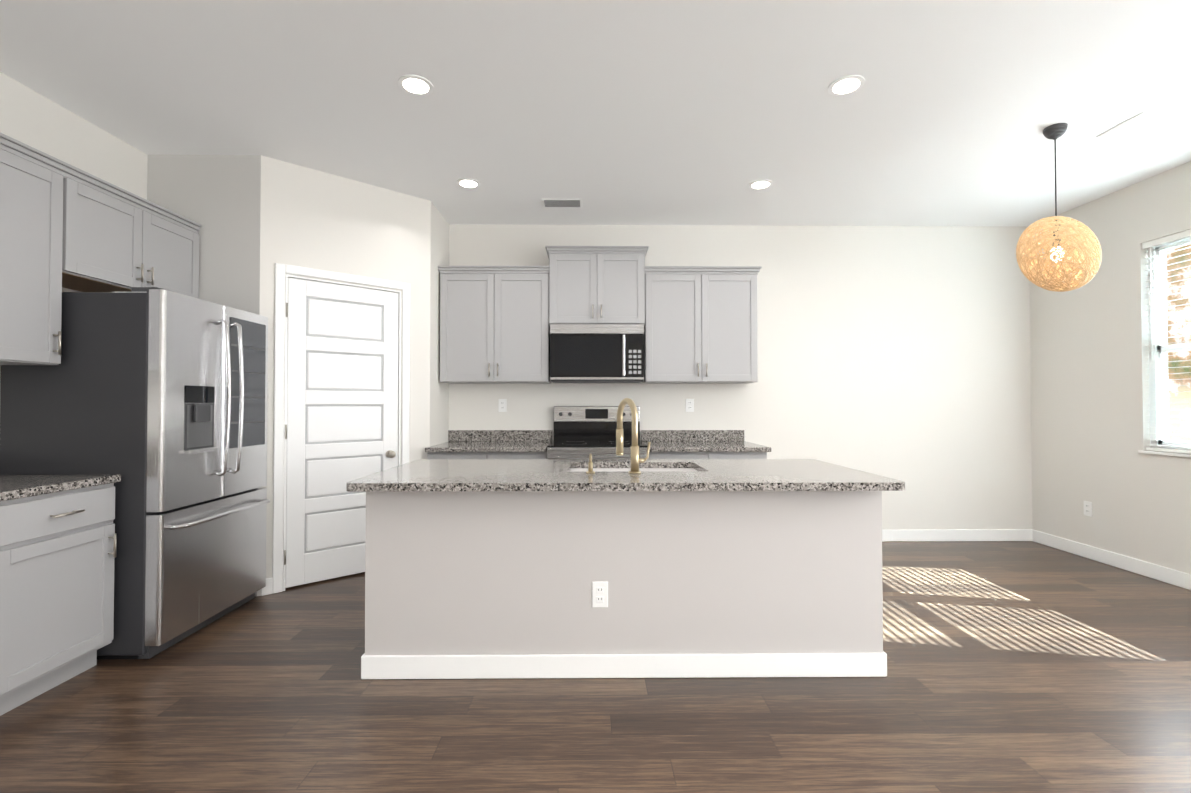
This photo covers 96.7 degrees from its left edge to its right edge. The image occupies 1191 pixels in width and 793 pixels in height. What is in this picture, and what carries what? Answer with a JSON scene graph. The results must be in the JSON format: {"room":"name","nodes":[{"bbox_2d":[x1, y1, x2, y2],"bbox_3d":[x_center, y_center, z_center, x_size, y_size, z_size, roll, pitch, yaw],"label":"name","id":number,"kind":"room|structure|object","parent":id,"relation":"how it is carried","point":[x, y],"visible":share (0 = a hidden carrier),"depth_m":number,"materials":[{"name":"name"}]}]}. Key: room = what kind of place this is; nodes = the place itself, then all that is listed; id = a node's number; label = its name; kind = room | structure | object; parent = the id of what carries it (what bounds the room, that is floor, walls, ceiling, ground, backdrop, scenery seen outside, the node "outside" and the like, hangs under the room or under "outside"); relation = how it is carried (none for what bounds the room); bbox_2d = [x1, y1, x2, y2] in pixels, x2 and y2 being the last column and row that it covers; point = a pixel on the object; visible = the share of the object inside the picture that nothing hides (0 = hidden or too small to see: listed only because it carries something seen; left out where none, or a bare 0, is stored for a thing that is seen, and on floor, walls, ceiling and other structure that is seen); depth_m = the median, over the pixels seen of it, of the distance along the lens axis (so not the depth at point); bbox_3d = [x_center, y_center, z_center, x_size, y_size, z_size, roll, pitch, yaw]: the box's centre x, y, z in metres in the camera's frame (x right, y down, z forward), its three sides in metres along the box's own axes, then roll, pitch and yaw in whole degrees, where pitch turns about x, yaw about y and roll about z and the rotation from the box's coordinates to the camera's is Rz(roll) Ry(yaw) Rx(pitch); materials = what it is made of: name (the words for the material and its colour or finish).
{"room":"kitchen","nodes":[
{"label":"kitchen","id":0,"kind":"room"},
{"bbox_2d":[0,72,271,547],"bbox_3d":[-2.950,-0.181,0.584,0.150,2.850,8.590,0,-1,-1],"label":"wall","id":1,"kind":"structure","parent":0,"point":[235,242],"depth_m":3.42,"materials":[{"name":"paint"}]},
{"bbox_2d":[0,137,71,364],"bbox_3d":[-2.714,-0.620,2.207,0.350,0.932,0.647,0,-1,-1],"label":"upper cabinet","id":2,"kind":"object","parent":1,"relation":"attached to","point":[33,277],"depth_m":2.39,"materials":[{"name":"grey wood"}]},
{"bbox_2d":[64,165,199,298],"bbox_3d":[-2.721,-0.834,2.973,0.350,0.482,0.880,0,-1,-1],"label":"upper cabinet","id":3,"kind":"object","parent":1,"relation":"attached to","point":[65,225],"depth_m":2.86,"materials":[{"name":"grey wood"}]},
{"bbox_2d":[404,194,451,461],"bbox_3d":[-1.377,-0.128,4.385,0.130,2.850,0.699,0,-1,-1],"label":"wall","id":4,"kind":"structure","parent":0,"point":[427,234],"depth_m":4.17,"materials":[{"name":"paint"}]},
{"bbox_2d":[272,263,409,593],"bbox_3d":[-1.784,0.207,3.782,0.904,2.162,0.166,1,-1,-42],"label":"pantry door","id":5,"kind":"structure","parent":4,"relation":"in","point":[337,405],"depth_m":3.71,"materials":[{"name":"white wood"}]},
{"bbox_2d":[0,541,1190,792],"bbox_3d":[0.555,1.274,0.599,7.160,0.060,8.590,0,-1,-1],"label":"floor","id":6,"kind":"structure","parent":0,"point":[1024,667],"depth_m":2.11,"materials":[{"name":"brown wood"}]},
{"bbox_2d":[0,498,19,715],"bbox_3d":[-2.574,0.827,1.714,0.620,0.864,0.664,0,-1,-1],"label":"base cabinet","id":7,"kind":"object","parent":6,"relation":"on","point":[9,511],"depth_m":2.05,"materials":[{"name":"grey wood"}]},
{"bbox_2d":[16,482,116,706],"bbox_3d":[-2.579,0.834,2.211,0.620,0.864,0.597,0,-1,-1],"label":"base cabinet","id":8,"kind":"object","parent":6,"relation":"on","point":[58,544],"depth_m":2.27,"materials":[{"name":"grey wood"}]},
{"bbox_2d":[0,474,120,501],"bbox_3d":[-2.560,0.367,1.017,0.635,0.035,3.002,0,-1,-1],"label":"countertop","id":9,"kind":"structure","parent":8,"relation":"on","point":[12,487],"depth_m":2.29,"materials":[{"name":"grey stone"}]},
{"bbox_2d":[0,287,269,658],"bbox_3d":[-2.441,0.374,2.967,0.854,1.805,0.850,0,-1,-1],"label":"fridge","id":10,"kind":"object","parent":6,"relation":"on","point":[156,398],"visible":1,"depth_m":2.56,"materials":[{"name":"silver metal"}]},
{"bbox_2d":[427,454,546,458],"bbox_3d":[-0.846,0.865,4.414,0.930,0.864,0.641,0,-1,-1],"label":"base cabinet","id":11,"kind":"object","parent":6,"relation":"on","point":[429,456],"depth_m":4.10,"materials":[{"name":"grey wood"}]},
{"bbox_2d":[425,442,550,453],"bbox_3d":[-0.845,0.414,4.398,0.930,0.035,0.686,0,-1,-1],"label":"countertop","id":12,"kind":"structure","parent":11,"relation":"on","point":[447,447],"depth_m":4.12,"materials":[{"name":"grey stone"}]},
{"bbox_2d":[547,406,647,458],"bbox_3d":[0.013,0.689,4.354,0.776,1.215,0.782,0,-1,-1],"label":"range","id":13,"kind":"object","parent":6,"relation":"on","point":[582,432],"visible":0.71,"depth_m":4.67,"materials":[{"name":"silver metal"}]},
{"bbox_2d":[358,467,886,678],"bbox_3d":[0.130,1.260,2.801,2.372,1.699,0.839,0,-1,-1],"label":"kitchen island","id":14,"kind":"object","parent":6,"relation":"on","point":[496,568],"depth_m":2.40,"materials":[{"name":"paint"}]},
{"bbox_2d":[592,582,607,606],"bbox_3d":[0.021,0.896,2.394,0.072,0.116,0.008,0,-1,-1],"label":"outlet","id":15,"kind":"object","parent":14,"relation":"attached to","point":[599,594],"visible":1,"depth_m":2.39,"materials":[{"name":"white plastic"}]},
{"bbox_2d":[346,459,904,490],"bbox_3d":[0.131,0.392,2.727,2.398,0.035,0.960,0,-1,-1],"label":"island countertop","id":16,"kind":"structure","parent":14,"relation":"on","point":[423,474],"depth_m":2.41,"materials":[{"name":"grey stone"}]},
{"bbox_2d":[586,453,594,472],"bbox_3d":[-0.024,0.327,2.590,0.044,0.089,0.082,0,-1,-1],"label":"soap dispenser","id":17,"kind":"object","parent":16,"relation":"on","point":[590,466],"visible":1,"depth_m":2.57,"materials":[{"name":"gold metal"}]},
{"bbox_2d":[616,398,650,473],"bbox_3d":[0.185,0.189,2.639,0.162,0.366,0.208,0,-1,-1],"label":"faucet","id":18,"kind":"object","parent":16,"relation":"on","point":[636,460],"visible":1,"depth_m":2.56,"materials":[{"name":"gold metal"}]},
{"bbox_2d":[648,454,766,458],"bbox_3d":[0.872,0.865,4.431,0.930,0.864,0.641,0,-1,-1],"label":"base cabinet","id":19,"kind":"object","parent":6,"relation":"on","point":[651,456],"depth_m":4.12,"materials":[{"name":"grey wood"}]},
{"bbox_2d":[643,442,770,453],"bbox_3d":[0.880,0.415,4.415,0.946,0.035,0.686,0,-1,-1],"label":"countertop","id":20,"kind":"structure","parent":19,"relation":"on","point":[655,447],"depth_m":4.14,"materials":[{"name":"grey stone"}]},
{"bbox_2d":[0,0,1190,225],"bbox_3d":[0.555,-1.656,0.639,7.160,0.100,8.590,0,-1,-1],"label":"ceiling","id":21,"kind":"structure","parent":0,"point":[656,112],"depth_m":2.78,"materials":[{"name":"paint"}]},
{"bbox_2d":[398,75,432,95],"bbox_3d":[-0.909,-1.573,2.679,0.170,0.008,0.170,0,-1,-1],"label":"recessed light","id":22,"kind":"object","parent":21,"relation":"in","point":[417,85],"visible":1,"depth_m":2.67,"materials":[{"name":"white plastic"}]},
{"bbox_2d":[456,178,479,188],"bbox_3d":[-0.929,-1.556,3.869,0.170,0.008,0.170,0,-1,-1],"label":"recessed light","id":23,"kind":"object","parent":21,"relation":"in","point":[469,183],"visible":1,"depth_m":3.86,"materials":[{"name":"white plastic"}]},
{"bbox_2d":[542,199,581,206],"bbox_3d":[-0.266,-1.550,4.245,0.320,0.010,0.170,0,-1,-1],"label":"ceiling vent","id":24,"kind":"object","parent":21,"relation":"in","point":[561,202],"visible":1,"depth_m":4.22,"materials":[{"name":"grey metal"}]},
{"bbox_2d":[749,179,772,189],"bbox_3d":[1.213,-1.556,3.890,0.170,0.008,0.170,0,-1,-1],"label":"recessed light","id":25,"kind":"object","parent":21,"relation":"in","point":[760,184],"visible":1,"depth_m":3.88,"materials":[{"name":"white plastic"}]},
{"bbox_2d":[828,75,864,95],"bbox_3d":[1.269,-1.573,2.681,0.170,0.008,0.170,0,-1,-1],"label":"recessed light","id":26,"kind":"object","parent":21,"relation":"in","point":[846,85],"visible":1,"depth_m":2.67,"materials":[{"name":"white plastic"}]},
{"bbox_2d":[1016,123,1101,291],"bbox_3d":[2.686,-1.093,3.088,0.320,0.957,0.435,0,-1,-1],"label":"pendant lamp","id":27,"kind":"object","parent":21,"relation":"hanging from","point":[1064,232],"visible":1,"depth_m":3.01,"materials":[{"name":"beige wicker"}]},
{"bbox_2d":[1096,111,1171,137],"bbox_3d":[3.102,-1.566,3.058,0.160,0.010,0.280,0,-1,-1],"label":"ceiling vent","id":28,"kind":"object","parent":21,"relation":"in","point":[1134,123],"visible":0.98,"depth_m":3.04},
{"bbox_2d":[268,220,1031,543],"bbox_3d":[0.519,-0.122,4.838,6.810,2.850,0.150,0,-1,-1],"label":"wall","id":29,"kind":"structure","parent":0,"point":[962,376],"depth_m":4.78,"materials":[{"name":"paint"}]},
{"bbox_2d":[438,270,551,383],"bbox_3d":[-0.846,-0.583,4.580,0.908,0.930,0.350,0,-1,-1],"label":"upper cabinet","id":30,"kind":"object","parent":29,"relation":"attached to","point":[494,330],"depth_m":4.41,"materials":[{"name":"grey wood"}]},
{"bbox_2d":[498,399,506,411],"bbox_3d":[-0.833,0.080,4.742,0.072,0.116,0.008,0,-1,-1],"label":"electrical outlet","id":31,"kind":"object","parent":29,"relation":"attached to","point":[502,405],"visible":1,"depth_m":4.74,"materials":[{"name":"white plastic"}]},
{"bbox_2d":[546,250,645,325],"bbox_3d":[0.011,-0.907,4.586,0.801,0.612,0.362,0,-1,-1],"label":"upper cabinet","id":32,"kind":"object","parent":29,"relation":"attached to","point":[583,286],"depth_m":4.41,"materials":[{"name":"grey wood"}]},
{"bbox_2d":[550,324,643,382],"bbox_3d":[0.012,-0.359,4.547,0.774,0.475,0.425,0,-1,-1],"label":"microwave","id":33,"kind":"object","parent":32,"relation":"attached to","point":[596,353],"visible":1,"depth_m":4.35,"materials":[{"name":"black glass"}]},
{"bbox_2d":[449,430,744,441],"bbox_3d":[0.010,0.352,4.740,2.648,0.100,0.021,0,-1,-1],"label":"backsplash","id":34,"kind":"structure","parent":29,"relation":"attached to","point":[454,435],"depth_m":4.73,"materials":[{"name":"grey stone"}]},
{"bbox_2d":[686,399,693,411],"bbox_3d":[0.848,0.080,4.759,0.072,0.116,0.008,0,-1,-1],"label":"electrical outlet","id":35,"kind":"object","parent":29,"relation":"attached to","point":[689,405],"visible":1,"depth_m":4.76,"materials":[{"name":"white plastic"}]},
{"bbox_2d":[641,270,759,383],"bbox_3d":[0.886,-0.583,4.596,0.945,0.930,0.350,0,-1,-1],"label":"upper cabinet","id":36,"kind":"object","parent":29,"relation":"attached to","point":[700,324],"depth_m":4.43,"materials":[{"name":"grey wood"}]},
{"bbox_2d":[882,529,1032,541],"bbox_3d":[2.635,1.250,4.756,2.580,0.105,0.019,0,-1,-1],"label":"baseboard","id":37,"kind":"structure","parent":29,"relation":"attached to","point":[922,534],"depth_m":4.76,"materials":[{"name":"white wood"}]},
{"bbox_2d":[1028,161,1190,573],"bbox_3d":[4.060,-0.181,0.653,0.150,2.850,8.590,0,-1,-1],"label":"wall","id":38,"kind":"structure","parent":0,"point":[1091,398],"depth_m":4.06,"materials":[{"name":"paint"}]},
{"bbox_2d":[1084,501,1091,516],"bbox_3d":[3.945,0.900,4.242,0.008,0.116,0.072,0,-1,-1],"label":"electrical outlet","id":39,"kind":"object","parent":38,"relation":"attached to","point":[1087,508],"visible":1,"depth_m":4.24,"materials":[{"name":"white plastic"}]},
{"bbox_2d":[1033,530,1190,589],"bbox_3d":[3.975,1.192,0.633,0.019,0.105,8.290,0,-1,-1],"label":"baseboard","id":40,"kind":"structure","parent":38,"relation":"attached to","point":[1159,572],"depth_m":3.99,"materials":[{"name":"white wood"}]},
{"bbox_2d":[1138,229,1190,457],"bbox_3d":[4.012,-0.362,3.051,0.140,1.520,1.600,0,-1,-1],"label":"window","id":41,"kind":"structure","parent":38,"relation":"in","point":[1160,348],"depth_m":3.76,"materials":[{"name":"white plastic"}]},
{"label":"outside","id":42,"kind":"structure","parent":0,"visible":0},
{"bbox_2d":[1166,244,1190,441],"bbox_3d":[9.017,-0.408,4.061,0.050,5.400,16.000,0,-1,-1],"label":"trees","id":43,"kind":"object","parent":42,"point":[1186,383],"depth_m":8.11,"materials":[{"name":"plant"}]}
]}

